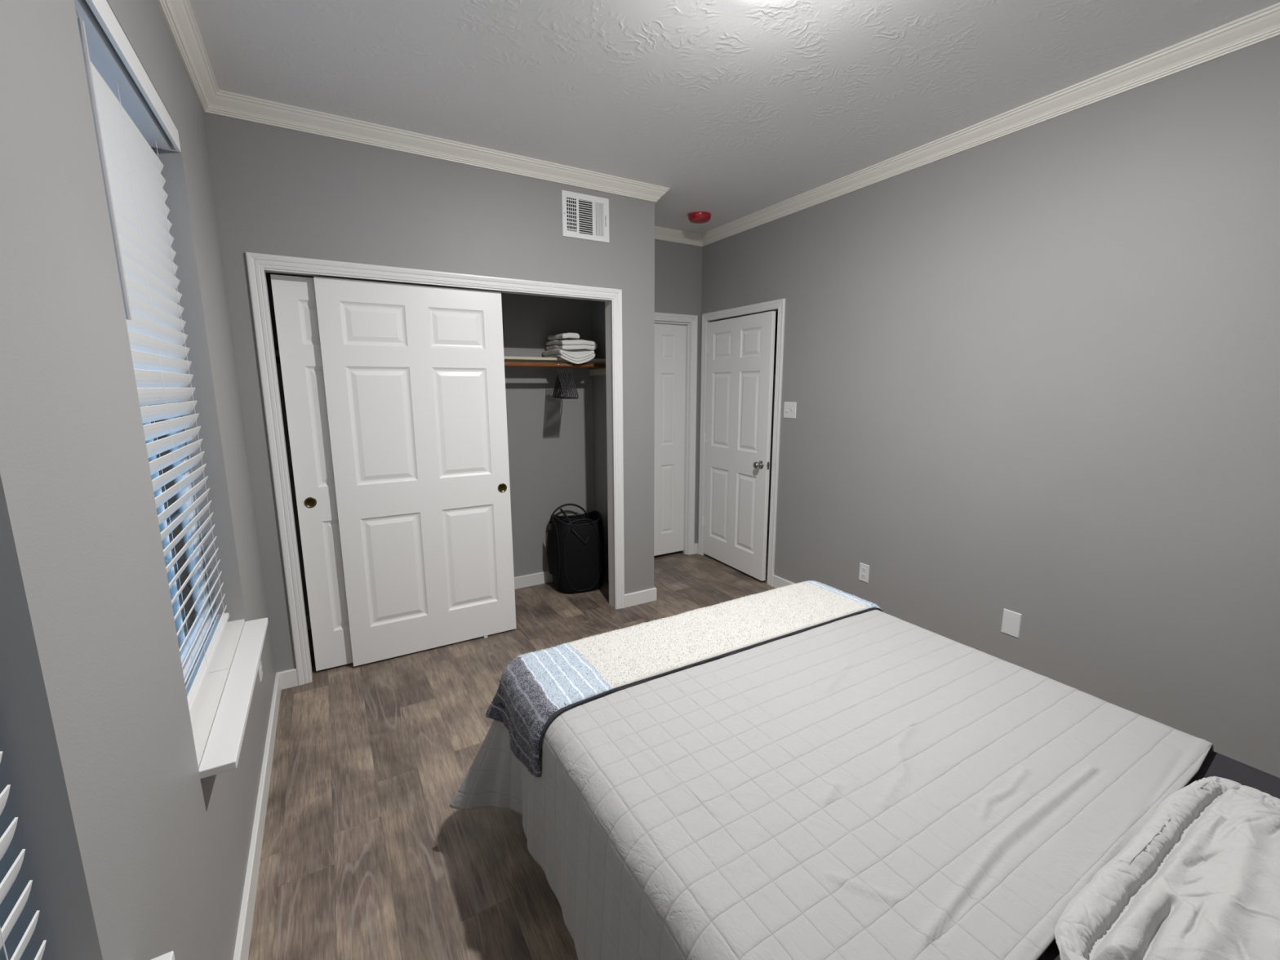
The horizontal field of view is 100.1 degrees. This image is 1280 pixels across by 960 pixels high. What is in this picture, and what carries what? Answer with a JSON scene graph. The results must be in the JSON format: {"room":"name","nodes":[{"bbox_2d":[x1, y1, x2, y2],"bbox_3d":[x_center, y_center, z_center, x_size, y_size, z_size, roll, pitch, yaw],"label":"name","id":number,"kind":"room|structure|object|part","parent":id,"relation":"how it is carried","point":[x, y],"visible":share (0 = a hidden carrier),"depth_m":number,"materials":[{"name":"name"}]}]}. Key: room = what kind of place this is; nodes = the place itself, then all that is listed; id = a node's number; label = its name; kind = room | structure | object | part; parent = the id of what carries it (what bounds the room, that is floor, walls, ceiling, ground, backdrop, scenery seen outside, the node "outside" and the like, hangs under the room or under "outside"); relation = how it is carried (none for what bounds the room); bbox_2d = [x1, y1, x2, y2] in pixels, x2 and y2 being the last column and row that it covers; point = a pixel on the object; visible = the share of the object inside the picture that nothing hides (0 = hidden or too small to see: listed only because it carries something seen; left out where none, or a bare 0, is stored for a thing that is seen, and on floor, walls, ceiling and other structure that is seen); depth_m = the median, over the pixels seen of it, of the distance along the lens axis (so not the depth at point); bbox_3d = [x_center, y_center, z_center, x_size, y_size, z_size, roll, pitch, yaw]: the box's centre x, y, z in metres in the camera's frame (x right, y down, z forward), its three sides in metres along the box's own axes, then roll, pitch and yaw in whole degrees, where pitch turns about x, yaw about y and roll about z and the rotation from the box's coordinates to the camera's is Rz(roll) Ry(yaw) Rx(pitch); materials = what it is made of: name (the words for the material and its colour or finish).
{"room":"bedroom","nodes":[
{"label":"bedroom","id":0,"kind":"room"},
{"bbox_2d":[0,0,275,959],"bbox_3d":[-1.196,-0.068,1.256,0.160,2.734,4.500,-6,11,-30],"label":"wall","id":1,"kind":"structure","parent":0,"point":[130,854],"depth_m":0.84,"materials":[{"name":"paint"}]},
{"bbox_2d":[0,751,46,959],"bbox_3d":[-0.514,-0.032,0.177,0.085,1.628,0.926,-6,11,-30],"label":"window blind","id":2,"kind":"object","parent":1,"relation":"attached to","point":[6,839],"visible":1,"depth_m":0.63,"materials":[{"name":"white plastic"}]},
{"bbox_3d":[-0.714,-0.057,0.482,0.032,1.555,0.001,-6,11,-30],"label":"ladder cord","id":3,"kind":"part","parent":2,"relation":"part of","materials":[{"name":"white plastic"}]},
{"bbox_2d":[74,0,229,715],"bbox_3d":[-1.289,-0.242,1.458,0.085,1.650,0.931,-6,11,-30],"label":"window blind","id":4,"kind":"object","parent":1,"relation":"attached to","point":[130,117],"visible":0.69,"depth_m":1.43,"materials":[{"name":"white plastic"}]},
{"bbox_3d":[-1.300,-1.012,1.315,0.062,0.050,0.913,-6,11,-30],"label":"head rail","id":5,"kind":"part","parent":4,"relation":"part of","materials":[{"name":"white plastic"}]},
{"bbox_3d":[-1.303,-0.213,1.453,0.032,1.578,0.001,-6,11,-30],"label":"ladder cord","id":6,"kind":"part","parent":4,"relation":"part of","materials":[{"name":"white plastic"}]},
{"bbox_3d":[-1.490,-0.267,1.765,0.032,1.578,0.001,-6,11,-30],"label":"ladder cord","id":7,"kind":"part","parent":4,"relation":"part of","materials":[{"name":"white plastic"}]},
{"bbox_3d":[-1.299,0.564,1.585,0.034,0.018,0.903,-6,11,-30],"label":"rail","id":8,"kind":"part","parent":4,"relation":"part of","materials":[{"name":"white"}]},
{"bbox_2d":[151,951,175,959],"bbox_3d":[-0.549,-0.008,0.199,0.207,1.685,1.010,-6,11,-30],"label":"window","id":9,"kind":"structure","parent":1,"relation":"in","point":[168,956],"depth_m":0.81,"materials":[{"name":"white plastic"}]},
{"bbox_2d":[139,401,268,778],"bbox_3d":[-1.290,-0.216,1.460,0.228,1.705,0.935,-6,11,-30],"label":"window","id":10,"kind":"structure","parent":1,"relation":"in","point":[219,716],"depth_m":1.64,"materials":[{"name":"white plastic"}]},
{"bbox_3d":[-1.351,0.175,1.492,0.003,0.759,0.789,-6,11,-30],"label":"glass pane","id":11,"kind":"part","parent":10,"relation":"part of","materials":[{"name":"blue"}]},
{"bbox_3d":[-1.351,0.175,1.492,0.022,0.815,0.845,-6,11,-30],"label":"sash","id":12,"kind":"part","parent":10,"relation":"part of","materials":[{"name":"white plastic"}]},
{"bbox_3d":[-1.363,-0.213,1.417,0.060,1.695,0.935,-6,11,-30],"label":"frame","id":13,"kind":"part","parent":10,"relation":"part of","materials":[{"name":"white plastic"}]},
{"bbox_3d":[-1.293,0.605,1.601,0.096,0.018,0.935,-6,11,-30],"label":"sill","id":14,"kind":"part","parent":10,"relation":"part of","materials":[{"name":"white paint"}]},
{"bbox_3d":[-1.219,0.607,1.643,0.071,0.020,0.931,-6,11,-30],"label":"sill","id":15,"kind":"part","parent":10,"relation":"part of","materials":[{"name":"white paint"}]},
{"bbox_2d":[257,657,262,681],"bbox_3d":[-1.572,0.767,2.221,0.007,0.115,0.070,-6,11,-30],"label":"power outlet","id":16,"kind":"object","parent":1,"relation":"attached to","point":[260,671],"visible":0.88,"depth_m":2.21,"materials":[{"name":"white plastic"}]},
{"bbox_2d":[233,667,297,959],"bbox_3d":[-0.898,1.276,1.232,0.086,0.091,3.560,-6,11,-30],"label":"baseboard","id":17,"kind":"structure","parent":1,"relation":"attached to","point":[285,679],"depth_m":1.79,"materials":[{"name":"white paint"}]},
{"bbox_2d":[203,112,640,672],"bbox_3d":[-0.947,-0.387,3.071,2.142,2.734,0.100,-6,11,-30],"label":"wall","id":18,"kind":"structure","parent":0,"point":[278,191],"depth_m":2.67,"materials":[{"name":"paint"}]},
{"bbox_2d":[270,274,353,671],"bbox_3d":[-1.354,-0.015,2.939,0.908,2.022,0.040,-6,11,-30],"label":"door","id":19,"kind":"structure","parent":18,"relation":"in","point":[295,304],"depth_m":2.73,"materials":[{"name":"white paint"}]},
{"bbox_3d":[-1.685,0.116,2.743,0.055,0.055,0.004,-6,11,-30],"label":"finger pull","id":20,"kind":"part","parent":19,"relation":"part of","materials":[{"name":"gold metal"}]},
{"bbox_2d":[313,276,515,666],"bbox_3d":[-1.180,-0.023,2.989,0.908,2.024,0.040,-6,11,-30],"label":"door","id":21,"kind":"structure","parent":18,"relation":"in","point":[414,375],"depth_m":2.95,"materials":[{"name":"white paint"}]},
{"bbox_3d":[-0.819,0.047,3.196,0.055,0.055,0.004,-6,11,-30],"label":"finger pull","id":22,"kind":"part","parent":21,"relation":"part of","materials":[{"name":"gold metal"}]},
{"bbox_2d":[244,252,624,685],"bbox_3d":[-0.964,-0.075,3.107,1.919,2.108,0.120,-6,11,-30],"label":"door frame","id":23,"kind":"structure","parent":18,"relation":"attached to","point":[256,263],"depth_m":2.74,"materials":[{"name":"white paint"}]},
{"bbox_2d":[561,190,608,243],"bbox_3d":[-0.317,-1.557,3.176,0.303,0.248,0.018,-6,11,-30],"label":"air vent","id":24,"kind":"object","parent":18,"relation":"in","point":[584,216],"visible":1,"depth_m":3.18,"materials":[{"name":"white metal"}]},
{"bbox_2d":[266,239,702,615],"bbox_3d":[-0.872,-0.541,3.955,3.182,2.734,0.110,-6,11,-30],"label":"wall","id":25,"kind":"structure","parent":0,"point":[550,439],"depth_m":4.05,"materials":[{"name":"paint"}]},
{"bbox_2d":[306,570,553,629],"bbox_3d":[-1.285,0.816,3.870,2.142,0.091,0.014,-6,11,-30],"label":"baseboard","id":26,"kind":"structure","parent":25,"relation":"attached to","point":[531,580],"depth_m":4.12,"materials":[{"name":"white paint"}]},
{"bbox_2d":[275,350,605,375],"bbox_3d":[-1.209,-0.743,3.459,2.142,0.113,0.330,-6,11,-30],"label":"closet shelf","id":27,"kind":"object","parent":25,"relation":"attached to","point":[593,371],"visible":0.25,"depth_m":3.71,"materials":[{"name":"beige paint"}]},
{"bbox_2d":[542,348,595,364],"bbox_3d":[-0.510,-0.876,3.829,0.275,0.107,0.342,-6,11,-30],"label":"folded towel","id":28,"kind":"object","parent":27,"relation":"on","point":[580,356],"visible":0.96,"depth_m":3.70,"materials":[{"name":"white fabric"}]},
{"bbox_2d":[545,339,597,350],"bbox_3d":[-0.491,-0.957,3.826,0.276,0.080,0.333,-6,11,-30],"label":"folded towel","id":29,"kind":"object","parent":28,"relation":"on","point":[574,344],"visible":0.91,"depth_m":3.70,"materials":[{"name":"white fabric"}]},
{"bbox_2d":[547,333,579,339],"bbox_3d":[-0.535,-1.004,3.760,0.144,0.044,0.247,-6,11,-30],"label":"folded towel","id":30,"kind":"object","parent":29,"relation":"on","point":[564,335],"visible":0.92,"depth_m":3.68,"materials":[{"name":"white fabric"}]},
{"bbox_2d":[653,322,686,555],"bbox_3d":[0.133,-0.315,4.611,0.612,1.996,0.035,-6,11,-30],"label":"door","id":31,"kind":"structure","parent":25,"relation":"in","point":[669,339],"depth_m":4.66,"materials":[{"name":"white paint"}]},
{"bbox_2d":[693,542,697,554],"bbox_3d":[0.516,0.629,4.912,0.045,0.091,0.027,-6,11,-30],"label":"baseboard","id":32,"kind":"structure","parent":25,"relation":"attached to","point":[695,545],"depth_m":4.91,"materials":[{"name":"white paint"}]},
{"bbox_2d":[248,529,776,959],"bbox_3d":[0.591,1.070,2.942,4.800,0.100,5.310,-6,11,-30],"label":"floor","id":33,"kind":"structure","parent":0,"point":[366,855],"depth_m":1.95,"materials":[{"name":"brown wood"}]},
{"bbox_2d":[546,503,604,593],"bbox_3d":[-0.478,0.508,4.059,0.413,0.629,0.346,-6,11,-30],"label":"laundry hamper","id":34,"kind":"object","parent":33,"relation":"on","point":[575,548],"visible":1,"depth_m":3.94,"materials":[{"name":"black fabric"}]},
{"bbox_3d":[-0.548,0.247,4.106,0.324,0.132,0.035,-6,11,-30],"label":"carry handle","id":35,"kind":"part","parent":34,"relation":"part of","materials":[{"name":"black fabric"}]},
{"bbox_3d":[-0.433,0.314,3.921,0.252,0.066,0.035,-6,11,-30],"label":"carry handle","id":36,"kind":"part","parent":34,"relation":"part of","materials":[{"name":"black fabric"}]},
{"bbox_2d":[1037,749,1279,959],"bbox_3d":[0.716,1.001,1.346,1.480,0.585,2.075,-6,11,-30],"label":"bed","id":37,"kind":"object","parent":33,"relation":"on","point":[1215,764],"visible":0.02,"depth_m":1.29,"materials":[{"name":"grey fabric"}]},
{"bbox_2d":[448,608,1213,959],"bbox_3d":[0.486,0.873,1.576,1.754,0.464,1.593,-6,11,-30],"label":"quilt","id":38,"kind":"object","parent":37,"relation":"on","point":[873,784],"visible":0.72,"depth_m":1.24,"materials":[{"name":"grey fabric"}]},
{"bbox_2d":[485,580,883,777],"bbox_3d":[0.250,0.678,2.058,1.619,0.287,0.478,-6,11,-30],"label":"throw blanket","id":39,"kind":"object","parent":38,"relation":"on","point":[535,688],"visible":0.98,"depth_m":1.82,"materials":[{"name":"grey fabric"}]},
{"bbox_2d":[1054,776,1279,959],"bbox_3d":[1.104,0.728,0.842,0.820,0.078,0.536,-6,11,-30],"label":"pillow sham","id":40,"kind":"object","parent":37,"relation":"on","point":[1200,879],"visible":1,"depth_m":0.93,"materials":[{"name":"grey fabric"}]},
{"bbox_2d":[591,199,654,591],"bbox_3d":[-0.164,-0.542,3.949,0.111,2.734,0.840,-6,11,-30],"label":"wall","id":41,"kind":"structure","parent":0,"point":[646,207],"depth_m":3.69,"materials":[{"name":"paint"}]},
{"bbox_2d":[275,356,605,368],"bbox_3d":[-1.138,-0.727,3.339,2.136,0.033,0.033,-6,11,-30],"label":"closet rod","id":42,"kind":"object","parent":41,"relation":"attached to","point":[527,364],"visible":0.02,"depth_m":3.63,"materials":[{"name":"brown wood"}]},
{"bbox_2d":[553,361,564,399],"bbox_3d":[-0.561,-0.686,3.692,0.011,0.247,0.420,-4,10,-19],"label":"clothes hanger","id":43,"kind":"object","parent":42,"relation":"hanging from","point":[557,375],"visible":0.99,"depth_m":3.67,"materials":[{"name":"plastic"}]},
{"bbox_2d":[554,361,567,399],"bbox_3d":[-0.550,-0.687,3.698,0.011,0.247,0.420,-4,10,-19],"label":"clothes hanger","id":44,"kind":"object","parent":42,"relation":"hanging from","point":[559,362],"visible":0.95,"depth_m":3.67,"materials":[{"name":"black plastic"}]},
{"bbox_2d":[555,361,568,399],"bbox_3d":[-0.540,-0.689,3.704,0.011,0.247,0.420,-4,10,-19],"label":"clothes hanger","id":45,"kind":"object","parent":42,"relation":"hanging from","point":[567,397],"visible":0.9,"depth_m":3.67,"materials":[{"name":"black plastic"}]},
{"bbox_2d":[558,362,570,399],"bbox_3d":[-0.528,-0.690,3.711,0.011,0.247,0.420,-4,10,-19],"label":"clothes hanger","id":46,"kind":"object","parent":42,"relation":"hanging from","point":[563,375],"visible":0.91,"depth_m":3.67,"materials":[{"name":"black plastic"}]},
{"bbox_2d":[560,362,572,399],"bbox_3d":[-0.517,-0.691,3.717,0.011,0.247,0.420,-4,10,-19],"label":"clothes hanger","id":47,"kind":"object","parent":42,"relation":"hanging from","point":[565,362],"visible":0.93,"depth_m":3.66,"materials":[{"name":"black plastic"}]},
{"bbox_2d":[561,362,574,399],"bbox_3d":[-0.505,-0.692,3.724,0.011,0.247,0.420,-4,10,-19],"label":"clothes hanger","id":48,"kind":"object","parent":42,"relation":"hanging from","point":[567,376],"visible":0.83,"depth_m":3.65,"materials":[{"name":"black plastic"}]},
{"bbox_2d":[563,363,576,399],"bbox_3d":[-0.493,-0.693,3.732,0.011,0.247,0.420,-4,10,-19],"label":"clothes hanger","id":49,"kind":"object","parent":42,"relation":"hanging from","point":[569,375],"visible":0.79,"depth_m":3.66,"materials":[{"name":"black plastic"}]},
{"bbox_2d":[564,362,578,399],"bbox_3d":[-0.480,-0.695,3.739,0.011,0.247,0.420,-4,10,-19],"label":"clothes hanger","id":50,"kind":"object","parent":42,"relation":"hanging from","point":[571,375],"visible":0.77,"depth_m":3.67,"materials":[{"name":"black plastic"}]},
{"bbox_2d":[624,586,656,607],"bbox_3d":[-0.137,0.769,4.121,0.261,0.091,0.792,-4,11,-22],"label":"baseboard","id":51,"kind":"structure","parent":41,"relation":"attached to","point":[637,597],"depth_m":3.77,"materials":[{"name":"white paint"}]},
{"bbox_2d":[188,0,1279,234],"bbox_3d":[0.584,-1.721,2.454,4.800,0.100,5.310,-6,11,-30],"label":"ceiling","id":52,"kind":"structure","parent":0,"point":[739,108],"depth_m":2.08,"materials":[{"name":"white paint"}]},
{"bbox_2d":[688,211,711,223],"bbox_3d":[0.431,-1.896,3.884,0.168,0.048,0.168,-6,11,-30],"label":"smoke detector","id":53,"kind":"object","parent":52,"relation":"attached to","point":[695,217],"visible":1,"depth_m":3.83,"materials":[{"name":"red plastic"}]},
{"bbox_2d":[767,311,777,529],"bbox_3d":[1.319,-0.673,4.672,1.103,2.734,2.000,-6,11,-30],"label":"door frame","id":54,"kind":"structure","parent":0,"point":[776,313],"depth_m":5.51,"materials":[{"name":"paint"}]},
{"bbox_2d":[697,35,1279,777],"bbox_3d":[1.663,-0.367,2.917,0.115,2.734,4.500,-6,11,-30],"label":"wall","id":55,"kind":"structure","parent":0,"point":[1033,372],"depth_m":2.39,"materials":[{"name":"paint"}]},
{"bbox_2d":[156,0,1279,246],"bbox_3d":[0.241,-1.528,1.860,3.182,0.074,4.293,-6,11,-30],"label":"trim","id":56,"kind":"structure","parent":55,"relation":"attached to","point":[1264,24],"depth_m":2.45,"materials":[{"name":"white paint"}]},
{"bbox_2d":[654,298,785,586],"bbox_3d":[0.456,-0.277,4.224,0.904,2.114,1.082,-6,11,-30],"label":"door frame","id":57,"kind":"structure","parent":55,"relation":"attached to","point":[780,304],"depth_m":4.57,"materials":[{"name":"white paint"}]},
{"bbox_2d":[702,311,775,581],"bbox_3d":[0.742,-0.269,4.331,0.100,2.014,0.827,-5,11,-27],"label":"door","id":58,"kind":"structure","parent":55,"relation":"in","point":[740,351],"depth_m":4.27,"materials":[{"name":"white paint"}]},
{"bbox_3d":[0.887,-0.112,4.039,0.067,0.062,0.062,-6,11,-30],"label":"knob","id":59,"kind":"part","parent":58,"relation":"part of","materials":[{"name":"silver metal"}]},
{"bbox_2d":[772,574,795,587],"bbox_3d":[1.861,1.013,2.695,0.014,0.091,3.318,-6,11,-30],"label":"baseboard","id":60,"kind":"structure","parent":55,"relation":"attached to","point":[777,581],"depth_m":4.04,"materials":[{"name":"white paint"}]},
{"bbox_2d":[783,401,796,418],"bbox_3d":[1.058,-0.495,3.805,0.016,0.115,0.115,-6,11,-30],"label":"light switch","id":61,"kind":"object","parent":55,"relation":"attached to","point":[789,408],"visible":1,"depth_m":3.80,"materials":[{"name":"white plastic"}]},
{"bbox_2d":[858,562,869,582],"bbox_3d":[1.416,0.587,3.393,0.007,0.115,0.070,-6,11,-30],"label":"power outlet","id":62,"kind":"object","parent":55,"relation":"attached to","point":[864,574],"visible":1,"depth_m":3.39,"materials":[{"name":"white plastic"}]},
{"bbox_2d":[1000,608,1022,638],"bbox_3d":[1.848,0.714,2.673,0.004,0.126,0.082,-6,11,-30],"label":"blank wall plate","id":63,"kind":"object","parent":55,"relation":"attached to","point":[1011,620],"visible":1,"depth_m":2.67,"materials":[{"name":"white plastic"}]}
]}

